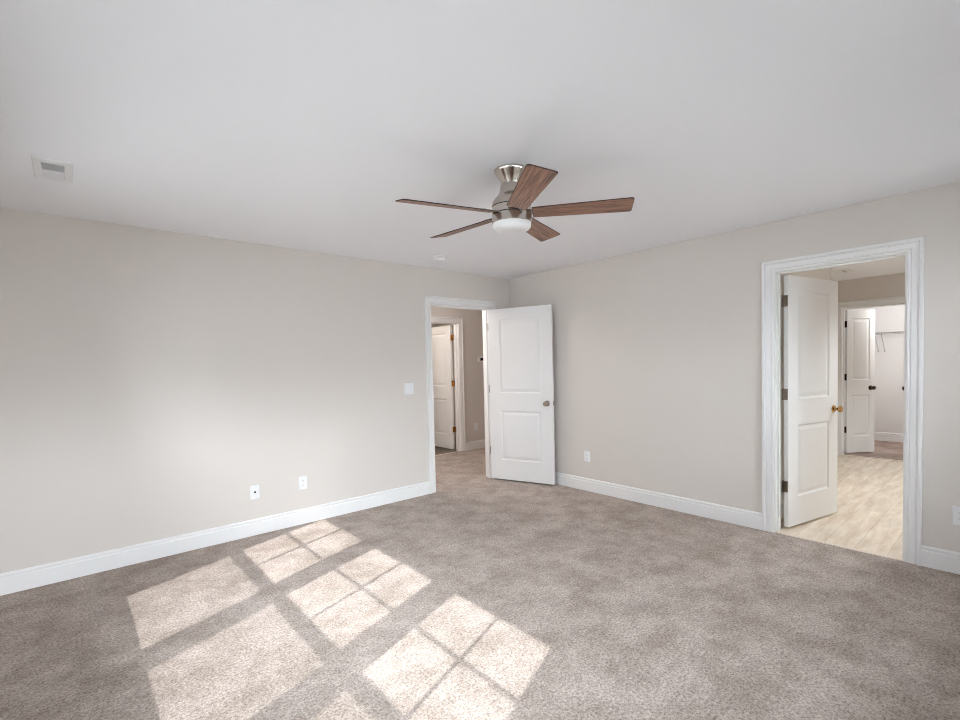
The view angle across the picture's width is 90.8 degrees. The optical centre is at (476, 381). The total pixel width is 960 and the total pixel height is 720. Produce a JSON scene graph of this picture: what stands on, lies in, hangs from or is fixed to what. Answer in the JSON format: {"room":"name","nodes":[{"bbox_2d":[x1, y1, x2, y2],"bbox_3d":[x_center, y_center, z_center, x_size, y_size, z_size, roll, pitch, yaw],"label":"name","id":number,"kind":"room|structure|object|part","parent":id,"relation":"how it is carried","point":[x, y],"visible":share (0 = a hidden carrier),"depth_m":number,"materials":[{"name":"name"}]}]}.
{"room":"empty bedroom","nodes":[
{"label":"empty bedroom","id":0,"kind":"room"},
{"bbox_2d":[0,207,508,573],"bbox_3d":[-0.248,-0.024,5.427,8.090,2.440,0.120,-3,3,-41],"label":"wall","id":1,"kind":"structure","parent":0,"point":[150,379],"depth_m":3.64,"materials":[{"name":"white paint"}]},
{"bbox_2d":[0,481,429,595],"bbox_3d":[-1.335,1.191,4.418,4.750,0.135,0.017,-3,3,-41],"label":"baseboard","id":2,"kind":"structure","parent":1,"relation":"attached to","point":[54,572],"depth_m":3.64,"materials":[{"name":"white wood"}]},
{"bbox_2d":[250,484,259,499],"bbox_3d":[-1.853,0.926,3.968,0.074,0.118,0.016,-3,3,-41],"label":"wall plate","id":3,"kind":"object","parent":1,"relation":"attached to","point":[254,489],"visible":1,"depth_m":3.97,"materials":[{"name":"white plastic"}]},
{"bbox_2d":[298,476,306,489],"bbox_3d":[-1.550,0.904,4.235,0.074,0.118,0.009,-3,3,-41],"label":"wall outlet","id":4,"kind":"object","parent":1,"relation":"attached to","point":[303,479],"visible":1,"depth_m":4.23,"materials":[{"name":"white plastic"}]},
{"bbox_2d":[404,383,413,394],"bbox_3d":[-0.703,0.074,4.951,0.120,0.120,0.010,-3,3,-41],"label":"light switch","id":5,"kind":"object","parent":1,"relation":"attached to","point":[408,387],"visible":1,"depth_m":4.95,"materials":[{"name":"white plastic"}]},
{"bbox_2d":[424,295,494,493],"bbox_3d":[-0.185,0.123,5.483,1.025,2.139,0.165,-3,3,-41],"label":"trim","id":6,"kind":"structure","parent":1,"relation":"attached to","point":[429,301],"depth_m":5.22,"materials":[{"name":"white wood"}]},
{"bbox_2d":[434,324,455,426],"bbox_3d":[-0.031,-0.182,9.774,0.120,2.440,2.775,-3,3,-41],"label":"wall","id":7,"kind":"structure","parent":0,"point":[435,325],"depth_m":10.22,"materials":[{"name":"white paint"}]},
{"bbox_2d":[431,307,484,441],"bbox_3d":[-0.494,-0.090,7.465,5.800,2.440,0.120,-3,3,-41],"label":"wall","id":8,"kind":"structure","parent":0,"point":[472,319],"depth_m":7.76,"materials":[{"name":"white paint"}]},
{"bbox_2d":[432,325,455,448],"bbox_3d":[-0.622,0.088,7.964,0.171,2.018,0.810,-3,3,-40],"label":"door","id":9,"kind":"structure","parent":8,"relation":"in","point":[442,337],"depth_m":7.84,"materials":[{"name":"white paint"}]},
{"bbox_2d":[431,316,465,450],"bbox_3d":[-0.604,0.066,7.373,0.959,2.139,0.165,-3,3,-41],"label":"trim","id":10,"kind":"structure","parent":8,"relation":"attached to","point":[457,323],"depth_m":7.60,"materials":[{"name":"white wood"}]},
{"bbox_2d":[466,439,484,450],"bbox_3d":[-0.423,1.062,7.454,5.800,0.135,0.017,-3,3,-41],"label":"baseboard","id":11,"kind":"structure","parent":8,"relation":"attached to","point":[471,445],"depth_m":7.80,"materials":[{"name":"white wood"}]},
{"bbox_2d":[0,0,959,280],"bbox_3d":[0.846,-1.356,6.159,10.810,0.120,9.570,-3,3,-41],"label":"ceiling","id":12,"kind":"structure","parent":0,"point":[293,124],"depth_m":2.00,"materials":[{"name":"white paint"}]},
{"bbox_2d":[31,155,72,182],"bbox_3d":[-2.180,-1.088,2.439,0.154,0.012,0.312,-3,3,-41],"label":"ceiling vent","id":13,"kind":"object","parent":12,"relation":"in","point":[46,168],"visible":1,"depth_m":2.42,"materials":[{"name":"white plastic"}]},
{"bbox_2d":[432,255,446,261],"bbox_3d":[-0.356,-1.190,4.590,0.144,0.044,0.144,-3,3,-41],"label":"smoke detector","id":14,"kind":"object","parent":12,"relation":"attached to","point":[437,258],"visible":1,"depth_m":4.54,"materials":[{"name":"white plastic"}]},
{"bbox_2d":[395,164,634,241],"bbox_3d":[0.163,-0.990,2.618,1.247,0.332,1.206,-4,4,-41],"label":"ceiling fan","id":15,"kind":"object","parent":12,"relation":"hanging from","point":[511,210],"visible":1,"depth_m":2.51,"materials":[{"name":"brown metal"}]},
{"bbox_3d":[-0.144,-0.904,2.436,0.526,0.006,0.139,-3,16,-25],"label":"blade","id":16,"kind":"part","parent":15,"relation":"part of","materials":[{"name":"brown wood"}]},
{"bbox_3d":[-0.064,-0.929,2.870,0.139,0.006,0.525,-21,16,-41],"label":"blade","id":17,"kind":"part","parent":15,"relation":"part of","materials":[{"name":"brown wood"}]},
{"bbox_3d":[0.196,-0.846,2.602,0.210,0.046,0.210,-4,4,-41],"label":"lamp shade","id":18,"kind":"part","parent":15,"relation":"part of","materials":[{"name":"white glass"}]},
{"bbox_3d":[0.244,-0.902,2.225,0.139,0.006,0.526,11,1,-8],"label":"blade","id":19,"kind":"part","parent":15,"relation":"part of","materials":[{"name":"brown wood"}]},
{"bbox_3d":[0.374,-0.943,2.927,0.139,0.006,0.526,-14,-3,29],"label":"blade","id":20,"kind":"part","parent":15,"relation":"part of","materials":[{"name":"brown wood"}]},
{"bbox_3d":[0.564,-0.926,2.529,0.526,0.006,0.139,-1,-9,11],"label":"blade","id":21,"kind":"part","parent":15,"relation":"part of","materials":[{"name":"brown wood"}]},
{"bbox_2d":[831,268,853,273],"bbox_3d":[4.525,-1.365,5.850,0.300,0.012,0.180,-3,3,-41],"label":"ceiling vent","id":22,"kind":"object","parent":12,"relation":"in","point":[847,270],"visible":0.99,"depth_m":5.82,"materials":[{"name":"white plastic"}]},
{"bbox_2d":[0,432,959,719],"bbox_3d":[0.938,1.202,6.211,10.810,0.120,9.470,-3,3,-41],"label":"floor","id":23,"kind":"structure","parent":0,"point":[478,596],"depth_m":2.57,"materials":[{"name":"beige carpet"}]},
{"bbox_2d":[487,304,554,484],"bbox_3d":[0.505,0.149,5.504,0.841,2.018,0.171,0,2,30],"label":"door","id":24,"kind":"structure","parent":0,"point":[521,378],"depth_m":5.47,"materials":[{"name":"white paint"}]},
{"bbox_3d":[0.780,0.245,5.293,0.064,0.064,0.068,0,2,30],"label":"knob","id":25,"kind":"part","parent":24,"relation":"part of","materials":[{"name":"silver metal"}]},
{"bbox_2d":[509,182,959,551],"bbox_3d":[2.067,-0.032,4.129,0.125,2.440,4.870,-3,3,-41],"label":"wall","id":26,"kind":"structure","parent":0,"point":[657,351],"depth_m":4.12,"materials":[{"name":"white paint"}]},
{"bbox_2d":[584,451,589,461],"bbox_3d":[1.193,0.804,5.094,0.009,0.118,0.074,-3,3,-41],"label":"wall outlet","id":27,"kind":"object","parent":26,"relation":"attached to","point":[586,453],"visible":1,"depth_m":5.09,"materials":[{"name":"white plastic"}]},
{"bbox_2d":[555,472,959,574],"bbox_3d":[2.001,1.122,4.169,0.017,0.135,4.750,-3,3,-41],"label":"baseboard","id":28,"kind":"structure","parent":26,"relation":"attached to","point":[931,557],"depth_m":4.21,"materials":[{"name":"white wood"}]},
{"bbox_2d":[781,275,842,526],"bbox_3d":[2.801,0.150,3.962,0.800,2.018,0.171,-2,2,-28],"label":"door","id":29,"kind":"structure","parent":26,"relation":"in","point":[810,390],"depth_m":3.93,"materials":[{"name":"white paint"}]},
{"bbox_3d":[3.112,0.234,4.072,0.064,0.064,0.068,-2,2,-28],"label":"knob","id":30,"kind":"part","parent":29,"relation":"part of","materials":[{"name":"gold metal"}]},
{"bbox_2d":[775,531,902,560],"bbox_3d":[2.630,1.202,3.475,0.032,0.016,0.760,-3,3,-41],"label":"trim","id":31,"kind":"structure","parent":26,"relation":"attached to","point":[837,545],"depth_m":3.43,"materials":[{"name":"beige wood"}]},
{"bbox_2d":[761,236,924,565],"bbox_3d":[2.643,0.129,3.470,0.170,2.139,0.938,-3,3,-41],"label":"trim","id":32,"kind":"structure","parent":26,"relation":"attached to","point":[912,249],"depth_m":3.20,"materials":[{"name":"white wood"}]},
{"bbox_2d":[952,505,959,524],"bbox_3d":[3.031,0.841,2.962,0.009,0.118,0.074,-3,3,-41],"label":"wall outlet","id":33,"kind":"object","parent":26,"relation":"attached to","point":[955,509],"visible":1,"depth_m":2.98,"materials":[{"name":"white plastic"}]},
{"bbox_2d":[781,268,830,500],"bbox_3d":[3.061,-0.069,4.529,1.905,2.440,0.120,-3,3,-41],"label":"wall","id":34,"kind":"structure","parent":0,"point":[825,273],"depth_m":4.12,"materials":[{"name":"white paint"}]},
{"bbox_2d":[781,500,783,518],"bbox_3d":[3.902,1.044,5.133,3.875,0.135,3.730,-3,3,-41],"label":"baseboard","id":35,"kind":"structure","parent":34,"relation":"attached to","point":[782,502],"depth_m":4.09,"materials":[{"name":"white wood"}]},
{"bbox_2d":[838,273,904,301],"bbox_3d":[5.388,-0.189,6.394,0.120,2.440,3.970,-3,3,-41],"label":"wall","id":36,"kind":"structure","parent":0,"point":[893,285],"depth_m":6.34,"materials":[{"name":"white paint"}]},
{"bbox_2d":[844,310,875,452],"bbox_3d":[5.428,-0.008,6.713,0.484,2.018,0.171,-2,2,-7],"label":"door","id":37,"kind":"structure","parent":36,"relation":"in","point":[859,376],"depth_m":6.70,"materials":[{"name":"white paint"}]},
{"bbox_2d":[837,296,904,454],"bbox_3d":[5.455,-0.037,6.325,0.165,2.139,1.068,-3,3,-41],"label":"trim","id":38,"kind":"structure","parent":36,"relation":"attached to","point":[842,306],"depth_m":6.62,"materials":[{"name":"white wood"}]},
{"bbox_2d":[842,454,902,461],"bbox_3d":[5.442,1.035,6.330,0.028,0.016,0.890,-3,3,-41],"label":"trim","id":39,"kind":"structure","parent":36,"relation":"attached to","point":[842,454],"depth_m":6.40,"materials":[{"name":"beige wood"}]},
{"bbox_2d":[844,305,904,433],"bbox_3d":[6.826,-0.260,7.481,0.120,2.440,2.400,-3,3,-41],"label":"wall","id":40,"kind":"structure","parent":0,"point":[889,364],"depth_m":7.61,"materials":[{"name":"white paint"}]},
{"bbox_2d":[874,432,903,441],"bbox_3d":[6.807,0.894,7.469,0.017,0.135,1.900,-3,3,-41],"label":"baseboard","id":41,"kind":"structure","parent":40,"relation":"attached to","point":[881,436],"depth_m":7.64,"materials":[{"name":"white wood"}]},
{"bbox_2d":[875,331,903,351],"bbox_3d":[6.653,-0.626,7.326,0.314,0.310,1.840,-3,3,-41],"label":"wire shelf","id":42,"kind":"object","parent":40,"relation":"attached to","point":[895,332],"visible":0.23,"depth_m":7.46,"materials":[{"name":"grey metal"}]}
]}

